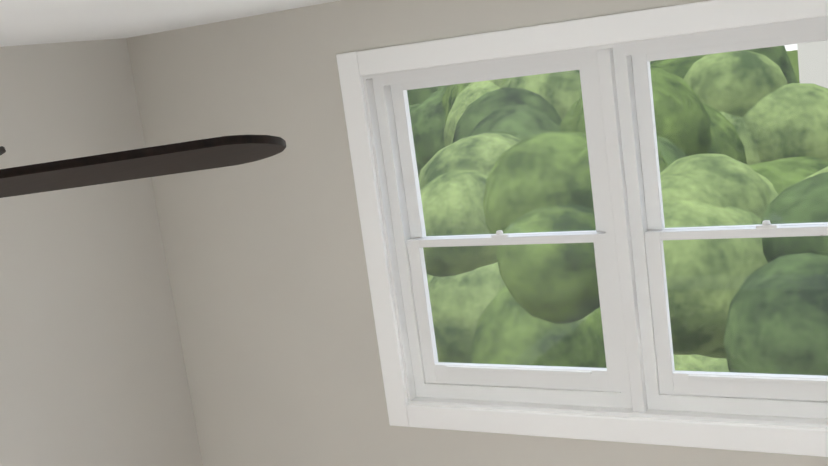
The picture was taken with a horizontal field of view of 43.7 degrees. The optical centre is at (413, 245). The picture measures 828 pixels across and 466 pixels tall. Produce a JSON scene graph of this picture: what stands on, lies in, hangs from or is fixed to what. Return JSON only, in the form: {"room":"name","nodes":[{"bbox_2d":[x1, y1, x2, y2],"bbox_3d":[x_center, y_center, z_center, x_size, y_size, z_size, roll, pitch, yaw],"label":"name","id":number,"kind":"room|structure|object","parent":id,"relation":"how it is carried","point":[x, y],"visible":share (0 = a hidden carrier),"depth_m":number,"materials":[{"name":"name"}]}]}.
{"room":"bedroom","nodes":[
{"label":"bedroom","id":0,"kind":"room"},
{"bbox_2d":[0,38,202,465],"bbox_3d":[-2.301,0.958,2.063,0.150,2.440,5.552,-2,12,30],"label":"wall","id":1,"kind":"structure","parent":0,"point":[92,369],"depth_m":3.82,"materials":[{"name":"beige paint"}]},
{"bbox_2d":[0,0,339,46],"bbox_3d":[-0.850,-0.340,0.895,3.900,0.120,5.552,-2,12,30],"label":"ceiling","id":2,"kind":"structure","parent":0,"point":[27,22],"depth_m":3.04,"materials":[{"name":"white paint"}]},
{"bbox_2d":[0,135,285,197],"bbox_3d":[-0.787,0.062,0.935,1.177,0.695,1.224,-2,12,30],"label":"ceiling fan","id":3,"kind":"object","parent":2,"relation":"hanging from","point":[198,155],"visible":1,"depth_m":0.93,"materials":[{"name":"black wood"}]},
{"bbox_2d":[126,0,827,465],"bbox_3d":[0.629,0.315,3.408,3.600,2.440,0.150,-2,12,30],"label":"wall","id":4,"kind":"structure","parent":0,"point":[270,292],"depth_m":3.86,"materials":[{"name":"beige paint"}]},
{"bbox_2d":[336,0,827,456],"bbox_3d":[0.675,-0.041,3.276,1.886,1.357,0.166,-2,12,30],"label":"double-hung window","id":5,"kind":"structure","parent":4,"relation":"in","point":[640,389],"depth_m":3.30,"materials":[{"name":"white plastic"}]},
{"label":"outside","id":6,"kind":"structure","parent":0,"visible":0},
{"bbox_2d":[787,50,799,82],"bbox_3d":[33.281,-10.409,63.773,160.000,0.300,133.528,-2,12,30],"label":"ground","id":7,"kind":"structure","parent":6,"point":[795,57],"depth_m":104.78,"materials":[{"name":"green plant"}]},
{"bbox_2d":[407,85,447,177],"bbox_3d":[1.106,-2.633,27.929,6.814,5.958,5.591,-2,12,30],"label":"tree","id":8,"kind":"object","parent":7,"relation":"on","point":[429,133],"depth_m":25.57,"materials":[{"name":"green plant"}]},
{"bbox_2d":[442,83,469,122],"bbox_3d":[2.187,-2.224,25.735,3.838,5.410,4.641,-2,12,30],"label":"tree","id":9,"kind":"object","parent":7,"relation":"on","point":[450,99],"depth_m":24.03,"materials":[{"name":"green plant"}]},
{"bbox_2d":[419,132,520,362],"bbox_3d":[0.856,0.963,12.058,2.972,4.498,2.326,-2,12,30],"label":"tree","id":10,"kind":"object","parent":7,"relation":"on","point":[460,211],"depth_m":10.91,"materials":[{"name":"green plant"}]},
{"bbox_2d":[444,79,503,146],"bbox_3d":[2.515,-1.198,19.805,3.694,5.500,3.449,-2,12,30],"label":"tree","id":11,"kind":"object","parent":7,"relation":"on","point":[464,101],"depth_m":18.85,"materials":[{"name":"green plant"}]},
{"bbox_2d":[452,87,561,142],"bbox_3d":[1.494,0.402,13.403,2.471,4.899,2.352,-2,12,30],"label":"tree","id":12,"kind":"object","parent":7,"relation":"on","point":[496,120],"depth_m":12.74,"materials":[{"name":"green plant"}]},
{"bbox_2d":[471,132,667,367],"bbox_3d":[1.780,1.079,10.659,2.367,4.548,2.850,-2,12,30],"label":"tree","id":13,"kind":"object","parent":7,"relation":"on","point":[580,159],"depth_m":9.82,"materials":[{"name":"green plant"}]},
{"bbox_2d":[501,61,650,119],"bbox_3d":[2.929,-0.427,15.556,2.959,5.289,2.992,-2,12,30],"label":"tree","id":14,"kind":"object","parent":7,"relation":"on","point":[545,93],"depth_m":14.45,"materials":[{"name":"green plant"}]},
{"bbox_2d":[560,64,746,163],"bbox_3d":[2.878,0.345,12.251,2.307,4.985,2.849,-2,12,30],"label":"tree","id":15,"kind":"object","parent":7,"relation":"on","point":[661,124],"depth_m":10.94,"materials":[{"name":"green plant"}]},
{"bbox_2d":[657,136,685,165],"bbox_3d":[2.719,0.949,10.939,2.037,4.457,2.211,-2,12,30],"label":"tree","id":16,"kind":"object","parent":7,"relation":"on","point":[672,158],"depth_m":10.17,"materials":[{"name":"green plant"}]},
{"bbox_2d":[650,55,704,79],"bbox_3d":[4.027,-0.147,13.919,2.651,5.161,2.891,-2,12,30],"label":"tree","id":17,"kind":"object","parent":7,"relation":"on","point":[669,66],"depth_m":12.58,"materials":[{"name":"green plant"}]},
{"bbox_2d":[605,154,777,371],"bbox_3d":[2.534,1.367,8.891,1.764,4.280,2.263,-2,12,30],"label":"tree","id":18,"kind":"object","parent":7,"relation":"on","point":[677,209],"depth_m":7.88,"materials":[{"name":"green plant"}]},
{"bbox_2d":[684,50,827,164],"bbox_3d":[4.172,0.121,12.674,2.528,5.057,2.260,-2,12,30],"label":"tree","id":19,"kind":"object","parent":7,"relation":"on","point":[794,116],"depth_m":11.66,"materials":[{"name":"green plant"}]},
{"bbox_2d":[748,45,797,83],"bbox_3d":[8.264,-3.040,24.237,2.605,6.051,2.624,-2,12,30],"label":"tree","id":20,"kind":"object","parent":7,"relation":"on","point":[788,67],"depth_m":23.45,"materials":[{"name":"green plant"}]},
{"bbox_2d":[724,172,827,375],"bbox_3d":[3.430,1.498,7.886,1.733,4.168,2.099,-2,12,30],"label":"tree","id":21,"kind":"object","parent":7,"relation":"on","point":[806,243],"depth_m":7.22,"materials":[{"name":"green plant"}]},
{"bbox_2d":[749,157,827,194],"bbox_3d":[3.400,1.289,9.236,1.738,4.138,2.273,-2,12,30],"label":"tree","id":22,"kind":"object","parent":7,"relation":"on","point":[799,163],"depth_m":8.69,"materials":[{"name":"green plant"}]},
{"bbox_2d":[797,40,827,87],"bbox_3d":[17.427,-5.760,31.834,10.800,6.157,7.820,-3,11,24],"label":"house","id":23,"kind":"structure","parent":7,"relation":"on","point":[809,52],"depth_m":30.49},
{"bbox_2d":[804,167,827,179],"bbox_3d":[4.424,1.211,8.765,2.359,4.186,2.413,-2,12,30],"label":"tree","id":24,"kind":"object","parent":7,"relation":"on","point":[823,171],"depth_m":8.43,"materials":[{"name":"green plant"}]}
]}

